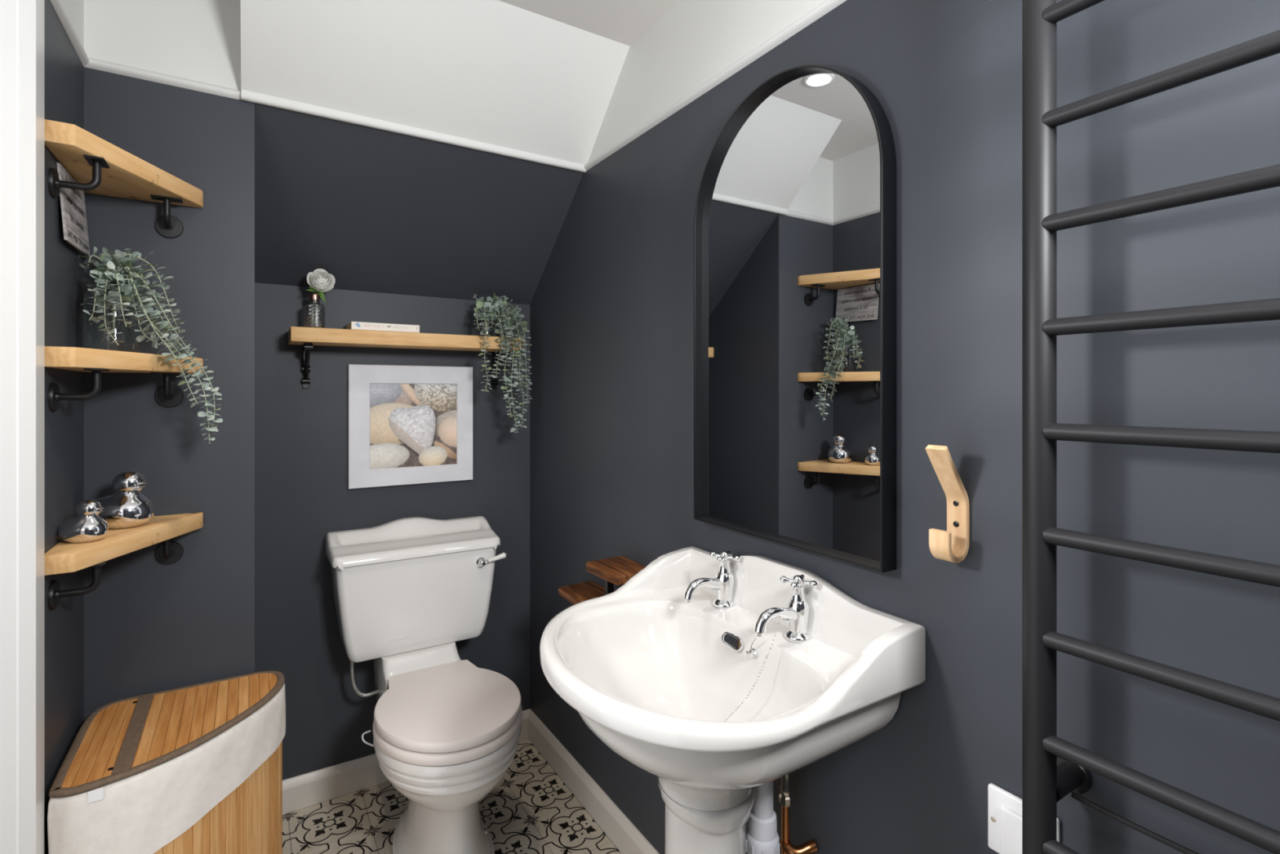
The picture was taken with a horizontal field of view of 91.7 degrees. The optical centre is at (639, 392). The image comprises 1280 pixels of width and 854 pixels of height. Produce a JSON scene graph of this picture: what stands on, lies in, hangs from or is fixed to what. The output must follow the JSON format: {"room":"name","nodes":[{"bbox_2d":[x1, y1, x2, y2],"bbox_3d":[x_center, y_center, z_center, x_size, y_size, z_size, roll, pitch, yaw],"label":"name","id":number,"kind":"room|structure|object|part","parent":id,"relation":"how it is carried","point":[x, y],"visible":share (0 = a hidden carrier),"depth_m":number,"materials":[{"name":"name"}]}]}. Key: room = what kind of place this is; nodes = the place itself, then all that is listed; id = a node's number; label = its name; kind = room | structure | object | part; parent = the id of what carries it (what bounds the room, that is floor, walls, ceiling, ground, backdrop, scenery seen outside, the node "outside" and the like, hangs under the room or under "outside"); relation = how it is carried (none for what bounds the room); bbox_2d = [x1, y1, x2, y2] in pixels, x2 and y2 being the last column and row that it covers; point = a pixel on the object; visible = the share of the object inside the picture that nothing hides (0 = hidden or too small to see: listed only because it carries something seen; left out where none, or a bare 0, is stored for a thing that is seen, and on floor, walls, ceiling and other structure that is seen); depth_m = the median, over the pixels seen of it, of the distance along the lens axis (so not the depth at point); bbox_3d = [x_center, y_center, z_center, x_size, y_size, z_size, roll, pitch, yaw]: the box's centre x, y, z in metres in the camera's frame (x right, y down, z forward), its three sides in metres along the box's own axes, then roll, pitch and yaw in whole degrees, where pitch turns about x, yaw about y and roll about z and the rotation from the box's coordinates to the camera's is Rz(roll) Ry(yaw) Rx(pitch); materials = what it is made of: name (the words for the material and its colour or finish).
{"room":"bathroom","nodes":[
{"label":"bathroom","id":0,"kind":"room"},
{"bbox_2d":[44,0,84,853],"bbox_3d":[-0.770,0.137,0.623,0.060,2.266,2.515,0,0,-32],"label":"wall","id":1,"kind":"structure","parent":0,"point":[64,70],"depth_m":1.14,"materials":[{"name":"grey paint"}]},
{"bbox_2d":[0,0,44,853],"bbox_3d":[-0.914,0.158,0.900,0.065,2.185,0.241,0,0,-15],"label":"trim","id":2,"kind":"structure","parent":1,"relation":"attached to","point":[21,21],"depth_m":0.88,"materials":[{"name":"white paint"}]},
{"bbox_2d":[50,0,88,66],"bbox_3d":[-1.042,-0.687,1.120,0.010,0.022,0.406,0,0,-32],"label":"trim","id":3,"kind":"structure","parent":1,"relation":"attached to","point":[58,6],"depth_m":1.17,"materials":[{"name":"white paint"}]},
{"bbox_2d":[56,162,89,257],"bbox_3d":[-1.083,-0.344,1.190,0.013,0.139,0.197,0,0,-32],"label":"sign","id":4,"kind":"object","parent":1,"relation":"attached to","point":[75,229],"visible":0.9,"depth_m":1.17,"materials":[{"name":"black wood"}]},
{"bbox_2d":[84,0,254,721],"bbox_3d":[-1.158,0.137,1.576,0.301,2.266,0.489,0,0,-32],"label":"wall","id":5,"kind":"structure","parent":0,"point":[151,626],"depth_m":1.37,"materials":[{"name":"grey paint"}]},
{"bbox_2d":[44,119,203,238],"bbox_3d":[-0.983,-0.395,1.208,0.203,0.112,0.320,0,0,-32],"label":"corner shelf","id":6,"kind":"object","parent":5,"relation":"attached to","point":[97,166],"visible":0.99,"depth_m":1.17,"materials":[{"name":"brown wood"}]},
{"bbox_3d":[-0.970,-0.412,1.109,0.028,0.004,0.054,0,0,-32],"label":"bracket plate","id":7,"kind":"part","parent":6,"relation":"part of","materials":[{"name":"black metal"}]},
{"bbox_3d":[-1.008,-0.412,1.322,0.054,0.004,0.028,0,0,-32],"label":"bracket plate","id":8,"kind":"part","parent":6,"relation":"part of","materials":[{"name":"black metal"}]},
{"bbox_2d":[44,511,203,609],"bbox_3d":[-0.983,0.323,1.208,0.203,0.108,0.320,0,0,-32],"label":"corner shelf","id":9,"kind":"object","parent":5,"relation":"attached to","point":[65,557],"visible":0.96,"depth_m":1.14,"materials":[{"name":"brown wood"}]},
{"bbox_2d":[57,499,108,542],"bbox_3d":[-1.008,0.231,1.124,0.072,0.075,0.066,0,0,-32],"label":"ornament","id":10,"kind":"object","parent":9,"relation":"on","point":[88,526],"visible":1,"depth_m":1.11,"materials":[{"name":"silver metal"}]},
{"bbox_3d":[-0.970,0.303,1.109,0.028,0.004,0.054,0,0,-32],"label":"bracket plate","id":11,"kind":"part","parent":9,"relation":"part of","materials":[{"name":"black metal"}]},
{"bbox_2d":[96,470,154,528],"bbox_3d":[-1.042,0.212,1.246,0.108,0.111,0.098,0,0,-32],"label":"ornament","id":12,"kind":"object","parent":9,"relation":"on","point":[128,507],"visible":0.91,"depth_m":1.23,"materials":[{"name":"silver metal"}]},
{"bbox_2d":[44,346,203,411],"bbox_3d":[-0.983,-0.022,1.208,0.203,0.109,0.320,0,0,-32],"label":"corner shelf","id":13,"kind":"object","parent":5,"relation":"attached to","point":[95,361],"visible":0.96,"depth_m":1.12,"materials":[{"name":"brown wood"}]},
{"bbox_3d":[-0.970,-0.041,1.109,0.028,0.004,0.054,0,0,-32],"label":"bracket plate","id":14,"kind":"part","parent":13,"relation":"part of","materials":[{"name":"black metal"}]},
{"bbox_2d":[83,283,139,352],"bbox_3d":[-1.048,-0.144,1.233,0.086,0.135,0.086,0,0,-32],"label":"glass jar","id":15,"kind":"object","parent":13,"relation":"on","point":[87,324],"visible":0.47,"depth_m":1.21,"materials":[{"name":"clear glass"}]},
{"bbox_2d":[80,246,222,444],"bbox_3d":[-0.981,-0.094,1.226,0.240,0.400,0.142,0,0,-9],"label":"hanging plant","id":16,"kind":"object","parent":15,"relation":"in","point":[104,275],"visible":0.99,"depth_m":1.24,"materials":[{"name":"green plant"}]},
{"bbox_3d":[-1.043,-0.175,1.205,0.005,0.100,0.061,0,0,-5],"label":"stem","id":17,"kind":"part","parent":16,"relation":"part of","materials":[{"name":"green plant"}]},
{"bbox_3d":[-1.067,-0.199,1.234,0.043,0.148,0.017,0,0,-20],"label":"stem","id":18,"kind":"part","parent":16,"relation":"part of","materials":[{"name":"green plant"}]},
{"bbox_3d":[-1.025,-0.167,1.200,0.020,0.155,0.081,0,0,-45],"label":"stem","id":19,"kind":"part","parent":16,"relation":"part of","materials":[{"name":"green plant"}]},
{"bbox_3d":[-1.018,-0.181,1.209,0.081,0.113,0.010,0,0,36],"label":"stem","id":20,"kind":"part","parent":16,"relation":"part of","materials":[{"name":"green plant"}]},
{"bbox_3d":[-1.003,-0.158,1.235,0.089,0.126,0.008,0,0,-2],"label":"stem","id":21,"kind":"part","parent":16,"relation":"part of","materials":[{"name":"green plant"}]},
{"bbox_3d":[-1.001,-0.201,1.264,0.110,0.158,0.017,0,0,-26],"label":"stem","id":22,"kind":"part","parent":16,"relation":"part of","materials":[{"name":"green plant"}]},
{"bbox_3d":[-0.985,-0.161,1.254,0.127,0.153,0.035,0,0,-32],"label":"stem","id":23,"kind":"part","parent":16,"relation":"part of","materials":[{"name":"green plant"}]},
{"bbox_3d":[-0.972,-0.101,1.247,0.141,0.248,0.059,0,0,-32],"label":"stem","id":24,"kind":"part","parent":16,"relation":"part of","materials":[{"name":"green plant"}]},
{"bbox_3d":[-0.968,-0.072,1.259,0.161,0.357,0.044,0,0,-32],"label":"stem","id":25,"kind":"part","parent":16,"relation":"part of","materials":[{"name":"green plant"}]},
{"bbox_3d":[-0.966,-0.082,1.263,0.169,0.333,0.039,0,0,-32],"label":"stem","id":26,"kind":"part","parent":16,"relation":"part of","materials":[{"name":"green plant"}]},
{"bbox_3d":[-1.008,-0.041,1.322,0.054,0.004,0.028,0,0,-32],"label":"bracket plate","id":27,"kind":"part","parent":13,"relation":"part of","materials":[{"name":"black metal"}]},
{"bbox_2d":[84,57,253,102],"bbox_3d":[-1.024,-0.687,1.365,0.301,0.022,0.010,0,0,-32],"label":"trim","id":28,"kind":"structure","parent":5,"relation":"attached to","point":[95,64],"depth_m":1.35,"materials":[{"name":"white paint"}]},
{"bbox_2d":[254,282,529,779],"bbox_3d":[-0.781,0.450,2.067,0.859,1.641,0.060,0,0,-32],"label":"wall","id":29,"kind":"structure","parent":0,"point":[302,493],"depth_m":1.93,"materials":[{"name":"grey paint"}]},
{"bbox_2d":[288,326,524,389],"bbox_3d":[-0.723,-0.099,1.980,0.690,0.173,0.150,0,0,-32],"label":"wall shelf","id":30,"kind":"object","parent":29,"relation":"attached to","point":[307,337],"visible":0.8,"depth_m":1.88,"materials":[{"name":"brown wood"}]},
{"bbox_2d":[303,293,324,328],"bbox_3d":[-0.957,-0.237,1.826,0.056,0.104,0.056,0,0,-32],"label":"glass bottle","id":31,"kind":"object","parent":30,"relation":"on","point":[312,296],"visible":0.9,"depth_m":1.82,"materials":[{"name":"clear glass"}]},
{"bbox_2d":[306,268,335,325],"bbox_3d":[-0.936,-0.281,1.826,0.066,0.169,0.062,0,0,-6],"label":"rose","id":32,"kind":"object","parent":31,"relation":"in","point":[319,280],"visible":1,"depth_m":1.82,"materials":[{"name":"white"}]},
{"bbox_3d":[-0.950,-0.251,1.827,0.018,0.108,0.004,0,0,-6],"label":"stem","id":33,"kind":"part","parent":32,"relation":"part of","materials":[{"name":"green"}]},
{"bbox_2d":[346,320,419,333],"bbox_3d":[-0.800,-0.198,1.930,0.193,0.024,0.127,0,0,-32],"label":"paperback book","id":34,"kind":"object","parent":30,"relation":"on","point":[353,325],"visible":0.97,"depth_m":1.87,"materials":[{"name":"beige paper"}]},
{"bbox_2d":[474,312,497,336],"bbox_3d":[-0.520,-0.226,2.094,0.076,0.082,0.076,0,0,-32],"label":"glass jar","id":35,"kind":"object","parent":30,"relation":"on","point":[476,326],"visible":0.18,"depth_m":2.08,"materials":[{"name":"clear glass"}]},
{"bbox_2d":[472,292,532,432],"bbox_3d":[-0.468,-0.104,2.078,0.199,0.478,0.146,0,0,-32],"label":"hanging plant","id":36,"kind":"object","parent":35,"relation":"in","point":[490,312],"visible":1,"depth_m":2.06,"materials":[{"name":"green plant"}]},
{"bbox_3d":[-0.510,-0.146,2.047,0.011,0.287,0.094,0,0,-16],"label":"stem","id":37,"kind":"part","parent":36,"relation":"part of","materials":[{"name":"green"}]},
{"bbox_3d":[-0.485,-0.168,2.064,0.023,0.236,0.087,0,0,-37],"label":"stem","id":38,"kind":"part","parent":36,"relation":"part of","materials":[{"name":"green plant"}]},
{"bbox_3d":[-0.482,-0.181,2.062,0.096,0.168,0.021,0,0,28],"label":"stem","id":39,"kind":"part","parent":36,"relation":"part of","materials":[{"name":"green plant"}]},
{"bbox_3d":[-0.463,-0.153,2.079,0.082,0.244,0.084,0,0,-32],"label":"stem","id":40,"kind":"part","parent":36,"relation":"part of","materials":[{"name":"green plant"}]},
{"bbox_3d":[-0.472,-0.112,2.071,0.102,0.370,0.022,0,0,36],"label":"stem","id":41,"kind":"part","parent":36,"relation":"part of","materials":[{"name":"green plant"}]},
{"bbox_3d":[-0.460,-0.080,2.083,0.117,0.430,0.034,0,0,24],"label":"stem","id":42,"kind":"part","parent":36,"relation":"part of","materials":[{"name":"green plant"}]},
{"bbox_3d":[-0.452,-0.088,2.100,0.131,0.411,0.043,0,0,11],"label":"stem","id":43,"kind":"part","parent":36,"relation":"part of","materials":[{"name":"green plant"}]},
{"bbox_3d":[-0.448,-0.127,2.114,0.143,0.323,0.050,0,0,2],"label":"stem","id":44,"kind":"part","parent":36,"relation":"part of","materials":[{"name":"green plant"}]},
{"bbox_2d":[282,708,530,814],"bbox_3d":[-0.761,1.203,2.035,0.859,0.094,0.016,0,0,-32],"label":"baseboard","id":45,"kind":"structure","parent":29,"relation":"attached to","point":[321,785],"depth_m":1.91,"materials":[{"name":"white"}]},
{"bbox_2d":[347,364,472,488],"bbox_3d":[-0.745,0.106,2.042,0.391,0.388,0.019,0,0,-32],"label":"framed picture","id":46,"kind":"object","parent":29,"relation":"attached to","point":[407,424],"visible":1,"depth_m":2.03},
{"bbox_2d":[369,383,456,469],"bbox_3d":[-0.740,0.107,2.041,0.274,0.272,0.001,0,0,-32],"label":"print","id":47,"kind":"object","parent":46,"relation":"attached to","point":[411,424],"depth_m":2.04},
{"bbox_2d":[240,0,630,304],"bbox_3d":[-0.589,-0.653,1.738,0.886,0.665,0.702,0,0,-32],"label":"ceiling","id":48,"kind":"structure","parent":0,"point":[380,211],"depth_m":1.67,"materials":[{"name":"grey paint"}]},
{"bbox_2d":[240,88,586,172],"bbox_3d":[-0.542,-0.683,1.663,0.886,0.020,0.021,0,0,-32],"label":"trim","id":49,"kind":"structure","parent":48,"relation":"attached to","point":[246,95],"depth_m":1.60,"materials":[{"name":"white paint"}]},
{"bbox_2d":[282,737,621,853],"bbox_3d":[-0.237,1.280,0.923,1.281,0.060,2.575,0,0,-32],"label":"floor","id":50,"kind":"structure","parent":0,"point":[531,810],"depth_m":1.82,"materials":[{"name":"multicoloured tile"}]},
{"bbox_2d":[47,670,285,853],"bbox_3d":[-0.895,0.945,1.227,0.349,0.602,0.353,0,0,-32],"label":"laundry hamper","id":51,"kind":"object","parent":50,"relation":"on","point":[195,768],"visible":1,"depth_m":1.17,"materials":[{"name":"brown wood"}]},
{"bbox_2d":[324,515,522,853],"bbox_3d":[-0.568,0.829,1.746,0.502,0.842,0.701,0,0,-32],"label":"toilet","id":52,"kind":"object","parent":50,"relation":"on","point":[446,728],"visible":1,"depth_m":1.77,"materials":[{"name":"white ceramic"}]},
{"bbox_3d":[-0.705,0.455,1.952,0.491,0.094,0.206,0,0,-32],"label":"cistern lid","id":53,"kind":"part","parent":52,"relation":"part of","materials":[{"name":"white ceramic"}]},
{"bbox_3d":[-0.504,0.846,1.634,0.367,0.026,0.443,0,0,-32],"label":"seat","id":54,"kind":"part","parent":52,"relation":"part of","materials":[{"name":"white plastic"}]},
{"bbox_3d":[-0.504,0.817,1.635,0.362,0.025,0.441,0,0,-32],"label":"lid","id":55,"kind":"part","parent":52,"relation":"part of","materials":[{"name":"white plastic"}]},
{"bbox_3d":[-0.499,0.537,1.960,0.033,0.033,0.027,0,0,-32],"label":"flush lever","id":56,"kind":"part","parent":52,"relation":"part of","materials":[{"name":"silver metal"}]},
{"bbox_2d":[539,546,925,853],"bbox_3d":[0.079,0.787,1.065,0.472,0.925,0.584,0,0,-32],"label":"basin","id":57,"kind":"object","parent":50,"relation":"on","point":[655,675],"visible":0.98,"depth_m":1.03,"materials":[{"name":"white ceramic"}]},
{"bbox_2d":[684,550,740,608],"bbox_3d":[0.140,0.378,1.252,0.127,0.110,0.055,0,0,-21],"label":"tap","id":58,"kind":"object","parent":57,"relation":"attached to","point":[723,583],"visible":1,"depth_m":1.25,"materials":[{"name":"silver metal"}]},
{"bbox_3d":[0.128,0.388,1.237,0.095,0.038,0.023,0,0,-32],"label":"spout","id":59,"kind":"part","parent":58,"relation":"part of","materials":[{"name":"silver metal"}]},
{"bbox_3d":[0.156,0.334,1.276,0.027,0.013,0.013,0,0,30],"label":"handle arm","id":60,"kind":"part","parent":58,"relation":"part of","materials":[{"name":"silver metal"}]},
{"bbox_3d":[0.164,0.334,1.249,0.013,0.013,0.027,0,0,30],"label":"handle arm","id":61,"kind":"part","parent":58,"relation":"part of","materials":[{"name":"silver metal"}]},
{"bbox_3d":[0.173,0.332,1.266,0.021,0.018,0.021,0,0,-32],"label":"handle","id":62,"kind":"part","parent":58,"relation":"part of","materials":[{"name":"silver metal"}]},
{"bbox_3d":[0.190,0.334,1.256,0.027,0.013,0.013,0,0,30],"label":"handle arm","id":63,"kind":"part","parent":58,"relation":"part of","materials":[{"name":"silver metal"}]},
{"bbox_2d":[721,631,743,651],"bbox_3d":[0.171,0.461,1.151,0.015,0.025,0.054,0,0,-32],"label":"grille","id":64,"kind":"object","parent":57,"relation":"attached to","point":[731,641],"depth_m":1.15,"materials":[{"name":"silver"}]},
{"bbox_2d":[746,780,779,853],"bbox_3d":[0.215,0.901,1.087,0.058,0.598,0.061,0,0,11],"label":"pipe","id":65,"kind":"object","parent":57,"relation":"attached to","point":[762,837],"visible":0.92,"depth_m":1.07,"materials":[{"name":"grey plastic"}]},
{"bbox_2d":[754,573,817,643],"bbox_3d":[0.246,0.378,1.083,0.127,0.110,0.055,0,0,-21],"label":"tap","id":66,"kind":"object","parent":57,"relation":"attached to","point":[797,612],"visible":1,"depth_m":1.08,"materials":[{"name":"silver metal"}]},
{"bbox_2d":[724,607,780,721],"bbox_3d":[0.179,0.481,1.064,0.105,0.225,0.080,0,0,-32],"label":"chain","id":67,"kind":"object","parent":66,"relation":"hanging from","point":[753,652],"visible":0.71,"depth_m":1.05,"materials":[{"name":"silver metal"}]},
{"bbox_3d":[0.234,0.388,1.068,0.095,0.038,0.023,0,0,-32],"label":"spout","id":68,"kind":"part","parent":66,"relation":"part of","materials":[{"name":"silver metal"}]},
{"bbox_3d":[0.263,0.334,1.106,0.027,0.013,0.013,0,0,30],"label":"handle arm","id":69,"kind":"part","parent":66,"relation":"part of","materials":[{"name":"silver metal"}]},
{"bbox_3d":[0.270,0.334,1.080,0.013,0.013,0.027,0,0,30],"label":"handle arm","id":70,"kind":"part","parent":66,"relation":"part of","materials":[{"name":"silver metal"}]},
{"bbox_3d":[0.280,0.332,1.097,0.021,0.018,0.021,0,0,-32],"label":"handle","id":71,"kind":"part","parent":66,"relation":"part of","materials":[{"name":"silver metal"}]},
{"bbox_3d":[0.297,0.334,1.087,0.027,0.013,0.013,0,0,30],"label":"handle arm","id":72,"kind":"part","parent":66,"relation":"part of","materials":[{"name":"silver metal"}]},
{"bbox_2d":[498,0,679,45],"bbox_3d":[-0.237,-0.966,0.923,1.281,0.060,2.575,0,0,-32],"label":"ceiling","id":73,"kind":"structure","parent":0,"point":[622,21],"depth_m":1.53,"materials":[{"name":"white paint"}]},
{"bbox_2d":[529,0,1279,853],"bbox_3d":[0.263,0.137,1.275,0.060,2.266,2.515,0,0,-32],"label":"wall","id":74,"kind":"structure","parent":0,"point":[611,306],"depth_m":0.86,"materials":[{"name":"grey paint"}]},
{"bbox_2d":[527,708,659,853],"bbox_3d":[0.246,1.203,1.229,0.016,0.094,2.455,0,0,-32],"label":"baseboard","id":75,"kind":"structure","parent":74,"relation":"attached to","point":[628,839],"depth_m":1.85,"materials":[{"name":"white"}]},
{"bbox_2d":[558,555,645,604],"bbox_3d":[-0.104,0.517,1.688,0.119,0.135,0.344,0,0,-32],"label":"wall shelf","id":76,"kind":"object","parent":74,"relation":"attached to","point":[616,571],"visible":0.64,"depth_m":1.64,"materials":[{"name":"brown wood"}]},
{"bbox_2d":[583,0,846,170],"bbox_3d":[0.363,-0.687,1.049,0.010,0.022,2.026,0,0,-32],"label":"trim","id":77,"kind":"structure","parent":74,"relation":"attached to","point":[828,6],"depth_m":1.32,"materials":[{"name":"white paint"}]},
{"bbox_2d":[693,64,896,572],"bbox_3d":[0.263,-0.158,1.183,0.036,0.878,0.485,0,0,-32],"label":"arched mirror","id":78,"kind":"object","parent":74,"relation":"attached to","point":[795,220],"visible":1,"depth_m":1.13,"materials":[{"name":"black mirror"}]},
{"bbox_2d":[778,773,817,853],"bbox_3d":[0.284,0.787,1.126,0.077,0.425,0.031,0,0,8],"label":"copper pipe","id":79,"kind":"object","parent":74,"relation":"attached to","point":[810,846],"visible":0.61,"depth_m":1.13,"materials":[{"name":"orange metal"}]},
{"bbox_2d":[924,444,968,563],"bbox_3d":[0.437,0.157,0.883,0.062,0.166,0.030,0,0,-32],"label":"coat hook","id":80,"kind":"object","parent":74,"relation":"attached to","point":[952,544],"visible":1,"depth_m":0.88,"materials":[{"name":"brown wood"}]},
{"bbox_2d":[987,782,1059,853],"bbox_3d":[0.503,0.584,0.821,0.017,0.088,0.088,0,0,-32],"label":"fused spur","id":81,"kind":"object","parent":74,"relation":"attached to","point":[1004,807],"visible":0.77,"depth_m":0.83,"materials":[{"name":"white plastic"}]},
{"bbox_2d":[1022,0,1279,853],"bbox_3d":[0.625,0.060,0.551,0.099,1.540,0.513,0,0,-32],"label":"towel radiator","id":82,"kind":"object","parent":74,"relation":"attached to","point":[1054,767],"visible":1,"depth_m":0.71,"materials":[{"name":"black metal"}]},
{"bbox_3d":[0.471,0.060,0.733,0.034,1.540,0.034,0,0,-32],"label":"post","id":83,"kind":"part","parent":82,"relation":"part of","materials":[{"name":"black metal"}]}
]}

